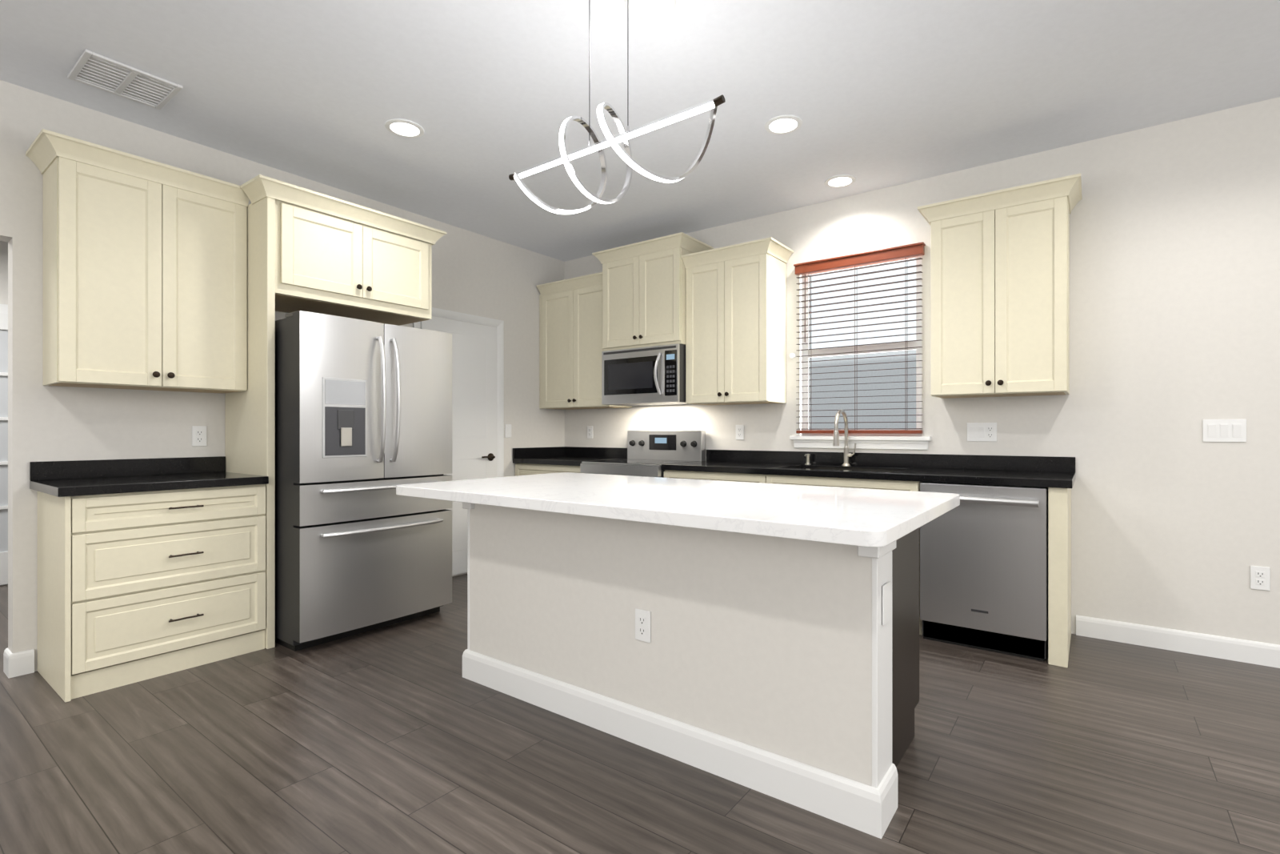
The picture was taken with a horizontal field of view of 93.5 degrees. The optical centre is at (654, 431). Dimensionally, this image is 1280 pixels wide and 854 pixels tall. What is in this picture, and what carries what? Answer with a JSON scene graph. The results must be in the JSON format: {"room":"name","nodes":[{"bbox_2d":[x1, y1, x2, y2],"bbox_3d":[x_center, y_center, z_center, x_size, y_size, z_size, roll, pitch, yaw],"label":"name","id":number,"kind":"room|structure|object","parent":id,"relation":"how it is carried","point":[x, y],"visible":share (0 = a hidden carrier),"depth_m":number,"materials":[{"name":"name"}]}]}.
{"room":"kitchen","nodes":[
{"label":"kitchen","id":0,"kind":"room"},
{"bbox_2d":[0,240,7,304],"bbox_3d":[-5.431,-0.241,3.851,0.120,2.780,8.500,0,0,36],"label":"wall","id":1,"kind":"structure","parent":0,"point":[3,272],"depth_m":4.51,"materials":[{"name":"paint"}]},
{"bbox_2d":[0,304,7,584],"bbox_3d":[-4.854,0.099,4.513,0.030,2.100,0.990,0,0,36],"label":"door","id":2,"kind":"structure","parent":1,"relation":"in","point":[3,443],"depth_m":4.50,"materials":[{"name":"white"}]},
{"bbox_2d":[0,80,564,671],"bbox_3d":[-3.409,-0.241,2.380,0.120,2.780,8.500,0,0,36],"label":"wall","id":3,"kind":"structure","parent":0,"point":[478,274],"depth_m":3.13,"materials":[{"name":"paint"}]},
{"bbox_2d":[25,128,249,392],"bbox_3d":[-2.589,-0.773,3.073,0.385,1.102,0.811,0,0,36],"label":"upper cabinet","id":4,"kind":"object","parent":3,"relation":"attached to","point":[144,274],"visible":1,"depth_m":2.95,"materials":[{"name":"beige wood"}]},
{"bbox_2d":[192,425,206,446],"bbox_3d":[-2.576,0.026,3.413,0.008,0.115,0.070,0,0,36],"label":"electrical outlet","id":5,"kind":"object","parent":3,"relation":"attached to","point":[198,435],"visible":1,"depth_m":3.41,"materials":[{"name":"white plastic"}]},
{"bbox_2d":[412,307,503,575],"bbox_3d":[-1.525,0.100,4.811,0.063,2.098,0.844,0,0,36],"label":"pantry door","id":6,"kind":"structure","parent":3,"relation":"in","point":[478,400],"depth_m":4.91,"materials":[{"name":"white wood"}]},
{"bbox_2d":[504,424,511,437],"bbox_3d":[-1.262,-0.006,5.217,0.012,0.115,0.070,0,0,36],"label":"light switch","id":7,"kind":"object","parent":3,"relation":"attached to","point":[507,430],"visible":1,"depth_m":5.21,"materials":[{"name":"white plastic"}]},
{"bbox_2d":[512,447,563,456],"bbox_3d":[-1.045,0.189,5.504,0.020,0.090,0.622,0,0,36],"label":"backsplash","id":8,"kind":"structure","parent":3,"relation":"attached to","point":[525,451],"depth_m":5.48,"materials":[{"name":"black stone"}]},
{"bbox_2d":[0,573,1279,853],"bbox_3d":[-1.067,1.199,0.738,11.200,0.100,9.000,0,0,36],"label":"floor","id":9,"kind":"structure","parent":0,"point":[403,737],"depth_m":2.07,"materials":[{"name":"brown wood"}]},
{"bbox_2d":[29,456,268,701],"bbox_3d":[-2.496,0.646,3.013,0.606,1.005,0.798,0,0,36],"label":"base cabinet","id":10,"kind":"object","parent":9,"relation":"on","point":[149,568],"visible":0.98,"depth_m":2.82,"materials":[{"name":"beige wood"}]},
{"bbox_2d":[224,174,446,648],"bbox_3d":[-1.958,-0.087,3.733,0.630,2.472,1.111,0,0,36],"label":"tall cabinet","id":11,"kind":"object","parent":9,"relation":"on","point":[309,250],"visible":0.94,"depth_m":3.38,"materials":[{"name":"beige wood"}]},
{"bbox_2d":[275,310,451,651],"bbox_3d":[-1.817,0.263,3.639,0.854,1.772,0.906,0,0,36],"label":"refrigerator","id":12,"kind":"object","parent":9,"relation":"on","point":[363,418],"visible":0.85,"depth_m":3.30,"materials":[{"name":"grey metal"}]},
{"bbox_2d":[515,463,580,475],"bbox_3d":[-0.707,0.712,5.285,0.823,0.875,0.617,0,0,36],"label":"base cabinet","id":13,"kind":"object","parent":9,"relation":"on","point":[521,469],"depth_m":5.10,"materials":[{"name":"beige wood"}]},
{"bbox_2d":[512,456,627,466],"bbox_3d":[-0.714,0.254,5.275,0.826,0.040,0.642,0,0,36],"label":"countertop","id":14,"kind":"structure","parent":13,"relation":"on","point":[551,461],"depth_m":5.12,"materials":[{"name":"black stone"}]},
{"bbox_2d":[580,430,705,477],"bbox_3d":[-0.106,0.570,4.758,0.754,1.158,0.727,0,0,36],"label":"range","id":15,"kind":"object","parent":9,"relation":"on","point":[650,453],"visible":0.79,"depth_m":4.86,"materials":[{"name":"grey metal"}]},
{"bbox_2d":[462,501,919,838],"bbox_3d":[0.092,0.712,2.562,1.904,0.874,0.765,0,0,36],"label":"kitchen island","id":16,"kind":"object","parent":9,"relation":"on","point":[786,670],"visible":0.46,"depth_m":2.07,"materials":[{"name":"paint"}]},
{"bbox_2d":[635,608,650,642],"bbox_3d":[-0.042,0.712,2.211,0.070,0.115,0.008,0,0,36],"label":"outlet","id":17,"kind":"object","parent":16,"relation":"attached to","point":[642,625],"visible":1,"depth_m":2.21,"materials":[{"name":"white plastic"}]},
{"bbox_2d":[396,472,959,547],"bbox_3d":[0.008,0.254,2.445,2.070,0.040,1.065,0,0,36],"label":"island countertop","id":18,"kind":"structure","parent":16,"relation":"on","point":[870,518],"depth_m":2.02,"materials":[{"name":"white stone"}]},
{"bbox_2d":[882,581,890,624],"bbox_3d":[0.687,0.507,1.781,0.006,0.115,0.070,0,0,36],"label":"outlet","id":19,"kind":"object","parent":16,"relation":"attached to","point":[886,602],"visible":0.98,"depth_m":1.77,"materials":[{"name":"white plastic"}]},
{"bbox_2d":[664,469,775,483],"bbox_3d":[0.597,0.712,4.336,0.864,0.875,0.617,0,0,36],"label":"base cabinet","id":20,"kind":"object","parent":9,"relation":"on","point":[678,474],"depth_m":4.06,"materials":[{"name":"beige wood"}]},
{"bbox_2d":[775,476,922,634],"bbox_3d":[1.246,0.712,3.865,0.982,0.875,0.617,0,0,36],"label":"base cabinet","id":21,"kind":"object","parent":9,"relation":"on","point":[882,484],"depth_m":3.52,"materials":[{"name":"beige wood"}]},
{"bbox_2d":[661,460,1075,488],"bbox_3d":[1.220,0.254,3.868,2.424,0.040,0.642,0,0,36],"label":"countertop","id":22,"kind":"structure","parent":21,"relation":"on","point":[1031,478],"depth_m":3.55,"materials":[{"name":"black stone"}]},
{"bbox_2d":[920,481,1047,660],"bbox_3d":[1.859,0.715,3.363,0.586,0.868,0.672,0,0,36],"label":"dishwasher","id":23,"kind":"object","parent":9,"relation":"on","point":[983,566],"visible":0.79,"depth_m":3.12,"materials":[{"name":"grey metal"}]},
{"bbox_2d":[0,0,1279,261],"bbox_3d":[-1.067,-1.681,0.738,11.200,0.100,9.000,0,0,36],"label":"ceiling","id":24,"kind":"structure","parent":0,"point":[490,96],"depth_m":2.84,"materials":[{"name":"paint"}]},
{"bbox_2d":[67,49,182,110],"bbox_3d":[-2.455,-1.623,2.799,0.330,0.012,0.340,0,0,36],"label":"ceiling vent","id":25,"kind":"object","parent":24,"relation":"in","point":[105,74],"visible":1,"depth_m":2.79,"materials":[{"name":"white metal"}]},
{"bbox_2d":[384,118,423,137],"bbox_3d":[-1.339,-1.626,3.236,0.196,0.008,0.196,0,0,36],"label":"recessed light","id":26,"kind":"object","parent":24,"relation":"in","point":[404,128],"visible":1,"depth_m":3.23,"materials":[{"name":"white plastic"}]},
{"bbox_2d":[508,0,725,214],"bbox_3d":[-0.184,-1.232,2.174,0.995,0.795,0.314,0,0,36],"label":"pendant light","id":27,"kind":"object","parent":24,"relation":"hanging from","point":[624,136],"visible":1,"depth_m":2.10,"materials":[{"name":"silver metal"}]},
{"bbox_2d":[764,115,802,134],"bbox_3d":[0.686,-1.626,3.198,0.196,0.008,0.196,0,0,36],"label":"recessed light","id":28,"kind":"object","parent":24,"relation":"in","point":[782,124],"visible":0.96,"depth_m":3.19,"materials":[{"name":"white"}]},
{"bbox_2d":[824,174,855,187],"bbox_3d":[1.209,-1.626,3.917,0.196,0.008,0.196,0,0,36],"label":"recessed light","id":29,"kind":"object","parent":24,"relation":"in","point":[840,181],"visible":1,"depth_m":3.91,"materials":[{"name":"white"}]},
{"bbox_2d":[564,96,1279,644],"bbox_3d":[1.451,-0.241,4.199,11.200,2.780,0.160,0,0,36],"label":"wall","id":30,"kind":"structure","parent":0,"point":[1174,284],"depth_m":3.24,"materials":[{"name":"paint"}]},
{"bbox_2d":[536,272,631,409],"bbox_3d":[-0.640,-0.766,5.380,0.823,1.114,0.385,0,0,36],"label":"upper cabinet","id":31,"kind":"object","parent":30,"relation":"attached to","point":[571,349],"visible":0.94,"depth_m":5.27,"materials":[{"name":"beige wood"}]},
{"bbox_2d":[587,425,592,438],"bbox_3d":[-0.594,0.005,5.581,0.070,0.115,0.008,0,0,36],"label":"electrical outlet","id":32,"kind":"object","parent":30,"relation":"attached to","point":[590,431],"visible":1,"depth_m":5.58,"materials":[{"name":"white plastic"}]},
{"bbox_2d":[592,232,713,351],"bbox_3d":[-0.017,-1.066,4.880,0.884,0.805,0.460,0,0,36],"label":"upper cabinet","id":33,"kind":"object","parent":30,"relation":"attached to","point":[643,294],"visible":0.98,"depth_m":4.71,"materials":[{"name":"beige wood"}]},
{"bbox_2d":[601,343,687,406],"bbox_3d":[-0.021,-0.441,4.875,0.756,0.436,0.473,0,0,36],"label":"microwave","id":34,"kind":"object","parent":33,"relation":"attached to","point":[654,375],"visible":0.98,"depth_m":4.70,"materials":[{"name":"grey metal"}]},
{"bbox_2d":[681,236,793,404],"bbox_3d":[0.613,-0.766,4.468,0.732,1.114,0.385,0,0,36],"label":"upper cabinet","id":35,"kind":"object","parent":30,"relation":"attached to","point":[735,323],"visible":1,"depth_m":4.34,"materials":[{"name":"beige wood"}]},
{"bbox_2d":[736,424,743,439],"bbox_3d":[0.662,0.005,4.667,0.070,0.115,0.008,0,0,36],"label":"electrical outlet","id":36,"kind":"object","parent":30,"relation":"attached to","point":[739,431],"visible":1,"depth_m":4.66,"materials":[{"name":"white plastic"}]},
{"bbox_2d":[564,447,1075,472],"bbox_3d":[0.759,0.189,4.588,4.016,0.090,0.020,0,0,36],"label":"backsplash","id":37,"kind":"structure","parent":30,"relation":"attached to","point":[947,462],"depth_m":4.01,"materials":[{"name":"black stone"}]},
{"bbox_2d":[789,241,931,449],"bbox_3d":[1.401,-0.545,4.160,0.966,1.327,0.162,0,0,36],"label":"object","id":38,"kind":"object","parent":30,"relation":"attached to","point":[883,439],"visible":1,"depth_m":4.10,"materials":[{"name":"white"}]},
{"bbox_2d":[967,422,996,441],"bbox_3d":[2.005,0.003,3.688,0.162,0.115,0.012,0,0,36],"label":"light switch","id":39,"kind":"object","parent":30,"relation":"attached to","point":[982,431],"visible":1,"depth_m":3.68,"materials":[{"name":"white plastic"}]},
{"bbox_2d":[917,173,1082,398],"bbox_3d":[1.982,-0.766,3.472,0.786,1.114,0.385,0,0,36],"label":"upper cabinet","id":40,"kind":"object","parent":30,"relation":"attached to","point":[999,293],"visible":1,"depth_m":3.34,"materials":[{"name":"beige wood"}]},
{"bbox_2d":[1076,614,1279,667],"bbox_3d":[4.076,1.094,2.180,4.177,0.110,0.014,0,0,36],"label":"baseboard","id":41,"kind":"structure","parent":30,"relation":"attached to","point":[1260,653],"depth_m":3.14,"materials":[{"name":"white wood"}]},
{"bbox_2d":[1202,419,1246,441],"bbox_3d":[2.885,-0.005,3.047,0.162,0.115,0.012,0,0,36],"label":"light switch","id":42,"kind":"object","parent":30,"relation":"attached to","point":[1224,430],"visible":1,"depth_m":3.04,"materials":[{"name":"white plastic"}]},
{"bbox_2d":[1250,565,1270,590],"bbox_3d":[2.991,0.723,2.972,0.070,0.115,0.008,0,0,36],"label":"electrical outlet","id":43,"kind":"object","parent":30,"relation":"attached to","point":[1260,578],"visible":1,"depth_m":2.97,"materials":[{"name":"white plastic"}]},
{"label":"outside","id":44,"kind":"structure","parent":0,"visible":0},
{"bbox_2d":[811,260,915,429],"bbox_3d":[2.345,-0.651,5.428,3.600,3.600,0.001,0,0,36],"label":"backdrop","id":45,"kind":"structure","parent":44,"point":[891,386],"depth_m":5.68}
]}

